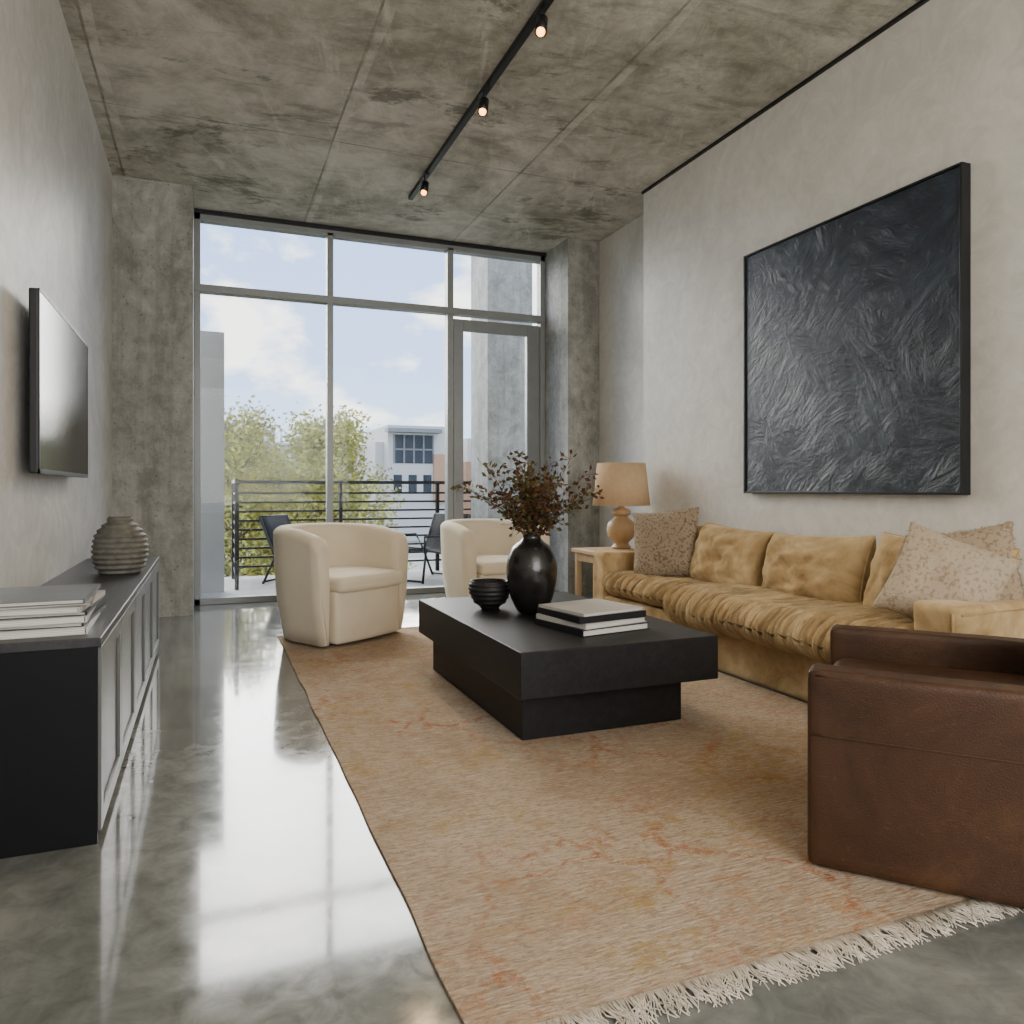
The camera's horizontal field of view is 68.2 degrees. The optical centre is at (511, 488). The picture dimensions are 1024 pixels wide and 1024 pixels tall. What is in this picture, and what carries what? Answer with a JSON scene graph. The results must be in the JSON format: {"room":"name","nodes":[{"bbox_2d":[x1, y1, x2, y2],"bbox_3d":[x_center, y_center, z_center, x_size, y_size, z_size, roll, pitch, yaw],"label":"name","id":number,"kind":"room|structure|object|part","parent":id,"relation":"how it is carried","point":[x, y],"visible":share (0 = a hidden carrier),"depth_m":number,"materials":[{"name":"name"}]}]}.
{"room":"living room","nodes":[
{"label":"living room","id":0,"kind":"room"},
{"bbox_2d":[0,0,111,587],"bbox_3d":[-1.572,-0.700,1.793,0.220,3.400,9.900,0,0,-22],"label":"wall","id":1,"kind":"structure","parent":0,"point":[56,175],"depth_m":3.39,"materials":[{"name":"paint"}]},
{"bbox_2d":[29,287,87,477],"bbox_3d":[-2.082,-0.415,3.463,0.082,0.710,1.260,0,0,-22],"label":"television","id":2,"kind":"object","parent":1,"relation":"attached to","point":[58,355],"visible":1,"depth_m":3.21,"materials":[{"name":"black glass"}]},
{"bbox_2d":[112,175,193,616],"bbox_3d":[-2.922,-0.700,6.208,0.570,3.400,0.700,0,0,-22],"label":"wall","id":3,"kind":"structure","parent":0,"point":[153,221],"depth_m":5.89,"materials":[{"name":"grey concrete"}]},
{"bbox_2d":[201,568,443,596],"bbox_3d":[-1.696,1.135,8.237,8.000,0.230,2.150,0,0,-22],"label":"floor","id":4,"kind":"structure","parent":0,"point":[248,585],"depth_m":8.16,"materials":[{"name":"white concrete"}]},
{"bbox_2d":[201,331,223,592],"bbox_3d":[-3.537,-0.265,7.254,1.450,2.570,0.100,0,0,-22],"label":"wall","id":5,"kind":"structure","parent":4,"relation":"on","point":[212,343],"depth_m":7.43,"materials":[{"name":"white paint"}]},
{"bbox_2d":[258,514,290,583],"bbox_3d":[-2.277,0.657,8.321,0.797,0.738,0.588,0,0,13],"label":"outdoor lounge chair","id":6,"kind":"object","parent":4,"relation":"on","point":[269,523],"visible":0.27,"depth_m":8.22,"materials":[{"name":"black metal"}]},
{"bbox_2d":[232,479,470,589],"bbox_3d":[-0.649,0.460,9.052,5.050,1.120,1.080,0,0,-22],"label":"balcony railing","id":7,"kind":"object","parent":4,"relation":"on","point":[235,483],"visible":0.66,"depth_m":8.91,"materials":[{"name":"black metal"}]},
{"bbox_2d":[403,513,470,583],"bbox_3d":[-0.941,0.657,8.586,0.588,0.738,0.797,0,0,38],"label":"outdoor lounge chair","id":8,"kind":"object","parent":4,"relation":"on","point":[432,544],"visible":0.48,"depth_m":8.83,"materials":[{"name":"black metal"}]},
{"bbox_2d":[471,256,531,518],"bbox_3d":[-0.133,-1.290,9.216,0.570,4.620,0.600,0,0,-22],"label":"pier","id":9,"kind":"object","parent":4,"relation":"on","point":[497,361],"visible":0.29,"depth_m":8.94,"materials":[{"name":"concrete"}]},
{"bbox_2d":[59,0,919,252],"bbox_3d":[0.552,-2.525,2.647,4.800,0.250,9.900,0,0,-22],"label":"ceiling","id":10,"kind":"structure","parent":0,"point":[325,112],"depth_m":4.56,"materials":[{"name":"concrete"}]},
{"bbox_2d":[194,208,545,256],"bbox_3d":[-1.187,-2.382,7.080,3.300,0.034,0.024,0,0,-22],"label":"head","id":11,"kind":"object","parent":10,"relation":"attached to","point":[196,210],"visible":1,"depth_m":6.99},
{"bbox_2d":[408,0,553,199],"bbox_3d":[-0.097,-2.302,4.299,0.081,0.194,4.050,0,0,-22],"label":"track light","id":12,"kind":"object","parent":10,"relation":"attached to","point":[538,20],"visible":1,"depth_m":4.44,"materials":[{"name":"black metal"}]},
{"bbox_3d":[-0.174,-2.225,4.460,0.042,0.040,0.042,16,-26,-21],"label":"bulb","id":13,"kind":"part","parent":12,"relation":"part of","materials":[{"name":"orange"}]},
{"bbox_3d":[0.140,-2.225,3.681,0.042,0.040,0.042,16,-26,-21],"label":"bulb","id":14,"kind":"part","parent":12,"relation":"part of","materials":[{"name":"orange"}]},
{"bbox_2d":[0,590,1023,1023],"bbox_3d":[0.552,1.100,2.647,4.800,0.200,9.900,0,0,-22],"label":"floor","id":15,"kind":"structure","parent":0,"point":[235,872],"depth_m":1.78,"materials":[{"name":"concrete"}]},
{"bbox_2d":[0,556,159,858],"bbox_3d":[-1.857,0.709,3.339,0.396,0.582,2.771,0,0,-22],"label":"media cabinet","id":16,"kind":"object","parent":15,"relation":"on","point":[70,704],"visible":1,"depth_m":2.11,"materials":[{"name":"black wood"}]},
{"bbox_3d":[-1.349,0.723,2.063,0.386,0.555,0.014,0,0,-22],"label":"panel","id":17,"kind":"part","parent":16,"relation":"part of","materials":[{"name":"black wood"}]},
{"bbox_2d":[0,584,105,639],"bbox_3d":[-1.433,0.366,2.290,0.330,0.102,0.424,0,0,-22],"label":"book stack","id":18,"kind":"object","parent":16,"relation":"on","point":[56,610],"visible":1,"depth_m":2.15,"materials":[{"name":"white paper"}]},
{"bbox_3d":[-1.272,0.710,2.397,0.010,0.520,0.542,0,0,-22],"label":"door rail","id":19,"kind":"part","parent":16,"relation":"part of","materials":[{"name":"paint"}]},
{"bbox_3d":[-1.283,0.710,2.393,0.014,0.520,0.542,0,0,-22],"label":"door","id":20,"kind":"part","parent":16,"relation":"part of","materials":[{"name":"paint"}]},
{"bbox_2d":[90,516,148,574],"bbox_3d":[-1.946,0.277,3.755,0.258,0.282,0.258,0,0,20],"label":"ribbed vase","id":21,"kind":"object","parent":16,"relation":"on","point":[119,546],"visible":1,"depth_m":3.67,"materials":[{"name":"grey ceramic"}]},
{"bbox_3d":[-1.488,0.710,2.901,0.014,0.520,0.542,0,0,-22],"label":"door","id":22,"kind":"part","parent":16,"relation":"part of","materials":[{"name":"paint"}]},
{"bbox_3d":[-1.477,0.710,2.906,0.010,0.520,0.542,0,0,-22],"label":"door rail","id":23,"kind":"part","parent":16,"relation":"part of","materials":[{"name":"paint"}]},
{"bbox_3d":[-1.692,0.710,3.410,0.014,0.520,0.542,0,0,-22],"label":"door","id":24,"kind":"part","parent":16,"relation":"part of","materials":[{"name":"paint"}]},
{"bbox_3d":[-1.681,0.710,3.414,0.010,0.520,0.542,0,0,-22],"label":"door rail","id":25,"kind":"part","parent":16,"relation":"part of","materials":[{"name":"paint"}]},
{"bbox_3d":[-1.897,0.710,3.918,0.014,0.520,0.542,0,0,-22],"label":"door","id":26,"kind":"part","parent":16,"relation":"part of","materials":[{"name":"paint"}]},
{"bbox_3d":[-1.886,0.710,3.923,0.010,0.520,0.542,0,0,-22],"label":"door rail","id":27,"kind":"part","parent":16,"relation":"part of","materials":[{"name":"paint"}]},
{"bbox_3d":[-2.101,0.710,4.427,0.014,0.520,0.542,0,0,-22],"label":"door","id":28,"kind":"part","parent":16,"relation":"part of","materials":[{"name":"paint"}]},
{"bbox_3d":[-2.090,0.710,4.431,0.010,0.520,0.542,0,0,-22],"label":"door rail","id":29,"kind":"part","parent":16,"relation":"part of","materials":[{"name":"paint"}]},
{"bbox_2d":[194,213,544,605],"bbox_3d":[-1.212,-0.700,7.141,3.300,3.400,0.105,0,0,-22],"label":"frame","id":30,"kind":"object","parent":15,"relation":"on","point":[329,300],"visible":0.7,"depth_m":6.93,"materials":[{"name":"grey metal"}]},
{"bbox_2d":[453,319,539,518],"bbox_3d":[-0.142,-0.360,7.531,0.915,2.600,0.120,0,0,-22],"label":"door","id":31,"kind":"structure","parent":30,"relation":"attached to","point":[531,333],"depth_m":7.54,"materials":[{"name":"metal"}]},
{"bbox_3d":[-0.472,0.020,7.366,0.120,0.200,0.061,0,0,-22],"label":"handle","id":32,"kind":"part","parent":31,"relation":"part of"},
{"bbox_2d":[440,519,549,597],"bbox_3d":[-0.191,0.627,6.222,0.847,0.745,0.770,0,0,-36],"label":"barrel armchair","id":33,"kind":"object","parent":15,"relation":"on","point":[471,549],"visible":0.49,"depth_m":5.96,"materials":[{"name":"beige fabric"}]},
{"bbox_2d":[477,555,508,575],"bbox_3d":[-0.152,0.605,6.169,0.577,0.120,0.639,0,0,-36],"label":"seat cushion","id":34,"kind":"object","parent":33,"relation":"on","point":[487,565],"depth_m":5.84,"materials":[{"name":"beige fabric"}]},
{"bbox_2d":[572,546,634,598],"bbox_3d":[0.799,0.733,5.894,0.560,0.535,0.380,0,0,-22],"label":"side table","id":35,"kind":"object","parent":15,"relation":"on","point":[586,554],"visible":0.35,"depth_m":5.91,"materials":[{"name":"brown wood"}]},
{"bbox_2d":[592,462,649,548],"bbox_3d":[0.855,0.132,5.916,0.450,0.665,0.450,0,0,-22],"label":"table lamp","id":36,"kind":"object","parent":35,"relation":"on","point":[623,484],"visible":0.98,"depth_m":5.76,"materials":[{"name":"beige fabric"}]},
{"bbox_3d":[0.855,-0.036,5.916,0.450,0.330,0.450,0,0,-22],"label":"lamp shade","id":37,"kind":"part","parent":36,"relation":"part of","materials":[{"name":"fabric"}]},
{"bbox_2d":[277,626,1023,1023],"bbox_3d":[0.185,0.994,3.607,2.171,0.010,4.156,0,0,-22],"label":"area rug","id":38,"kind":"object","parent":15,"relation":"on","point":[577,877],"visible":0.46,"depth_m":2.07,"materials":[{"name":"beige carpet"}]},
{"bbox_2d":[273,523,408,646],"bbox_3d":[-1.198,0.613,5.113,0.778,0.745,0.855,0,0,34],"label":"barrel armchair","id":39,"kind":"object","parent":38,"relation":"on","point":[336,583],"visible":1,"depth_m":4.84,"materials":[{"name":"beige fabric"}]},
{"bbox_2d":[329,566,402,592],"bbox_3d":[-1.143,0.591,5.076,0.645,0.120,0.582,0,0,34],"label":"seat cushion","id":40,"kind":"object","parent":39,"relation":"on","point":[342,579],"depth_m":4.90,"materials":[{"name":"beige fabric"}]},
{"bbox_2d":[419,591,717,739],"bbox_3d":[0.172,0.799,3.663,0.892,0.379,1.470,0,0,-22],"label":"coffee table","id":41,"kind":"object","parent":38,"relation":"on","point":[537,681],"visible":0.86,"depth_m":3.09,"materials":[{"name":"black wood"}]},
{"bbox_2d":[468,578,509,609],"bbox_3d":[-0.113,0.536,3.846,0.221,0.145,0.221,0,0,-22],"label":"ribbed bowl","id":42,"kind":"object","parent":41,"relation":"on","point":[487,593],"visible":0.92,"depth_m":3.77,"materials":[{"name":"black ceramic"}]},
{"bbox_2d":[450,449,604,613],"bbox_3d":[0.075,0.206,3.685,0.751,0.805,0.623,0,0,-7],"label":"vase","id":43,"kind":"object","parent":41,"relation":"on","point":[531,567],"visible":1,"depth_m":3.65,"materials":[{"name":"ceramic"}]},
{"bbox_2d":[534,598,648,636],"bbox_3d":[0.349,0.563,3.352,0.364,0.092,0.360,0,0,-32],"label":"book stack","id":44,"kind":"object","parent":41,"relation":"on","point":[587,617],"visible":1,"depth_m":3.25,"materials":[{"name":"white paper"}]},
{"bbox_2d":[807,624,1023,908],"bbox_3d":[1.330,0.654,2.106,0.870,0.663,0.747,0,0,28],"label":"leather armchair","id":45,"kind":"object","parent":38,"relation":"on","point":[915,749],"visible":1,"depth_m":1.88,"materials":[{"name":"brown leather"}]},
{"bbox_3d":[1.474,0.724,2.393,0.860,0.523,0.106,0,0,28],"label":"arm","id":46,"kind":"part","parent":45,"relation":"part of","materials":[{"name":"brown leather"}]},
{"bbox_2d":[834,658,1023,685],"bbox_3d":[1.263,0.639,2.142,0.700,0.173,0.546,0,0,28],"label":"seat cushion","id":47,"kind":"object","parent":45,"relation":"on","point":[1012,674],"depth_m":2.34,"materials":[{"name":"brown leather"}]},
{"bbox_2d":[594,522,1023,701],"bbox_3d":[1.331,0.606,4.242,0.855,0.788,2.894,0,0,-22],"label":"sofa","id":48,"kind":"object","parent":15,"relation":"on","point":[772,601],"visible":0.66,"depth_m":3.83,"materials":[{"name":"fabric"}]},
{"bbox_3d":[0.919,0.718,5.532,0.656,0.543,0.192,0,0,-22],"label":"arm","id":49,"kind":"part","parent":48,"relation":"part of","materials":[{"name":"fabric"}]},
{"bbox_2d":[602,570,712,606],"bbox_3d":[1.056,0.662,4.973,0.590,0.190,0.987,0,0,-22],"label":"seat cushion","id":50,"kind":"object","parent":48,"relation":"on","point":[621,586],"depth_m":4.92,"materials":[{"name":"fabric"}]},
{"bbox_2d":[631,507,698,576],"bbox_3d":[1.026,0.371,5.083,0.530,0.518,0.206,0,0,32],"label":"throw pillow","id":51,"kind":"object","parent":48,"relation":"on","point":[664,542],"visible":0.82,"depth_m":5.01,"materials":[{"name":"fabric"}]},
{"bbox_2d":[697,525,702,538],"bbox_3d":[1.136,0.440,5.307,0.363,0.393,0.563,0,0,-22],"label":"cushion","id":52,"kind":"object","parent":48,"relation":"on","point":[698,527],"depth_m":5.08,"materials":[{"name":"fabric"}]},
{"bbox_2d":[689,522,776,585],"bbox_3d":[1.364,0.440,4.698,0.348,0.446,0.692,0,0,-22],"label":"cushion","id":53,"kind":"object","parent":48,"relation":"on","point":[722,554],"depth_m":4.53,"materials":[{"name":"fabric"}]},
{"bbox_2d":[663,583,913,663],"bbox_3d":[1.451,0.663,3.783,0.666,0.253,1.527,0,0,-25],"label":"seat cushion","id":54,"kind":"object","parent":48,"relation":"on","point":[793,622],"depth_m":3.71,"materials":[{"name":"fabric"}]},
{"bbox_2d":[761,533,875,601],"bbox_3d":[1.619,0.440,4.057,0.336,0.418,0.723,0,0,-22],"label":"cushion","id":55,"kind":"object","parent":48,"relation":"on","point":[811,568],"depth_m":3.88,"materials":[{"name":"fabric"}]},
{"bbox_2d":[863,532,1020,606],"bbox_3d":[1.899,0.440,3.405,0.344,0.457,0.712,0,0,-22],"label":"cushion","id":56,"kind":"object","parent":48,"relation":"on","point":[889,545],"depth_m":3.56,"materials":[{"name":"fabric"}]},
{"bbox_2d":[872,521,1023,619],"bbox_3d":[1.820,0.396,3.171,0.547,0.516,0.240,0,0,33],"label":"throw pillow","id":57,"kind":"object","parent":48,"relation":"on","point":[930,565],"visible":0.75,"depth_m":3.14,"materials":[{"name":"fabric"}]},
{"bbox_3d":[1.923,0.718,3.037,0.656,0.553,0.212,0,0,-22],"label":"arm","id":58,"kind":"part","parent":48,"relation":"part of","materials":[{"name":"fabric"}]},
{"bbox_2d":[941,520,1023,599],"bbox_3d":[1.934,0.359,3.215,0.480,0.461,0.202,0,0,40],"label":"throw pillow","id":59,"kind":"object","parent":48,"relation":"on","point":[998,539],"visible":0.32,"depth_m":3.13,"materials":[{"name":"fabric"}]},
{"bbox_2d":[545,238,598,592],"bbox_3d":[0.562,-0.700,7.609,0.340,3.400,0.700,0,0,-22],"label":"concrete column","id":60,"kind":"structure","parent":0,"point":[572,266],"depth_m":7.31,"materials":[{"name":"grey concrete"}]},
{"bbox_2d":[599,214,643,546],"bbox_3d":[1.121,-0.700,7.171,0.370,3.400,1.930,0,0,-22],"label":"wall","id":61,"kind":"structure","parent":0,"point":[621,254],"depth_m":6.96,"materials":[{"name":"paint"}]},
{"bbox_2d":[644,0,1023,590],"bbox_3d":[2.844,-0.700,2.529,0.635,3.400,7.970,0,0,-22],"label":"wall","id":62,"kind":"structure","parent":0,"point":[940,88],"depth_m":4.17,"materials":[{"name":"paint"}]},
{"bbox_2d":[641,0,929,193],"bbox_3d":[2.503,-2.391,2.499,0.020,0.018,7.770,0,0,-22],"label":"trim","id":63,"kind":"structure","parent":62,"relation":"attached to","point":[920,3],"depth_m":4.46,"materials":[{"name":"black metal"}]},
{"bbox_2d":[743,162,970,494],"bbox_3d":[1.804,-0.737,4.182,0.059,1.530,1.524,0,0,-22],"label":"abstract painting","id":64,"kind":"object","parent":62,"relation":"attached to","point":[857,321],"visible":1,"depth_m":4.00,"materials":[{"name":"paint"}]},
{"label":"outside","id":65,"kind":"structure","parent":0,"visible":0},
{"bbox_2d":[224,537,441,575],"bbox_3d":[-27.097,5.550,134.394,350.000,0.100,250.400,0,0,-22],"label":"ground","id":66,"kind":"structure","parent":65,"point":[411,556],"depth_m":59.83,"materials":[{"name":"concrete"}]},
{"bbox_2d":[224,395,292,576],"bbox_3d":[-4.647,1.924,12.879,2.291,7.158,2.280,0,0,-36],"label":"tree","id":67,"kind":"object","parent":66,"relation":"on","point":[238,468],"visible":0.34,"depth_m":12.63,"materials":[{"name":"green plant"}]},
{"bbox_2d":[224,441,316,574],"bbox_3d":[-4.703,2.258,14.806,2.208,6.490,2.252,0,0,20],"label":"tree","id":68,"kind":"object","parent":66,"relation":"on","point":[283,487],"visible":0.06,"depth_m":14.51,"materials":[{"name":"green plant"}]},
{"bbox_2d":[224,430,361,535],"bbox_3d":[-33.497,-0.800,95.363,30.000,12.600,12.050,0,0,-22],"label":"apartment building","id":69,"kind":"structure","parent":66,"relation":"on","point":[265,437],"depth_m":93.21,"materials":[{"name":"white paint"}]},
{"bbox_2d":[251,401,417,572],"bbox_3d":[-3.151,1.966,13.018,2.824,7.074,2.661,0,0,-17],"label":"tree","id":70,"kind":"object","parent":66,"relation":"on","point":[314,440],"visible":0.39,"depth_m":12.65,"materials":[{"name":"green plant"}]},
{"bbox_2d":[358,425,444,540],"bbox_3d":[-12.087,-0.600,85.677,8.500,12.200,12.000,0,0,-22],"label":"wall","id":71,"kind":"structure","parent":66,"relation":"on","point":[380,448],"depth_m":80.22,"materials":[{"name":"white paint"}]},
{"bbox_2d":[393,475,431,491],"bbox_3d":[-10.526,-0.500,79.918,4.100,2.000,0.250,0,0,-22],"label":"windows","id":72,"kind":"structure","parent":71,"relation":"in","point":[411,487],"depth_m":79.83,"materials":[{"name":"blue glass"}]},
{"bbox_2d":[393,435,431,463],"bbox_3d":[-10.480,-4.200,79.937,4.200,3.000,0.250,0,0,-22],"label":"glazing","id":73,"kind":"object","parent":71,"relation":"attached to","point":[398,438],"visible":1,"depth_m":79.92,"materials":[{"name":"blue glass"}]},
{"bbox_2d":[385,428,441,463],"bbox_3d":[-10.283,-4.500,79.180,5.800,3.600,1.400,0,0,-22],"label":"mullions","id":74,"kind":"object","parent":71,"relation":"attached to","point":[391,430],"visible":1,"depth_m":79.20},
{"bbox_2d":[433,454,444,502],"bbox_3d":[-8.203,-1.100,83.789,2.700,5.200,6.400,0,0,-22],"label":"cladding","id":75,"kind":"object","parent":71,"relation":"attached to","point":[439,459],"visible":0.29,"depth_m":80.57,"materials":[{"name":"ceramic"}]},
{"bbox_2d":[463,462,470,518],"bbox_3d":[2.980,1.150,97.124,22.000,8.700,10.000,0,0,-22],"label":"wall","id":76,"kind":"structure","parent":66,"relation":"on","point":[466,465],"depth_m":88.53,"materials":[{"name":"paint"}]},
{"bbox_2d":[463,438,470,461],"bbox_3d":[2.284,-4.600,96.844,19.500,2.800,8.000,0,0,-22],"label":"storey","id":77,"kind":"object","parent":76,"relation":"on","point":[466,442],"visible":0.14,"depth_m":89.64,"materials":[{"name":"white paint"}]}
]}

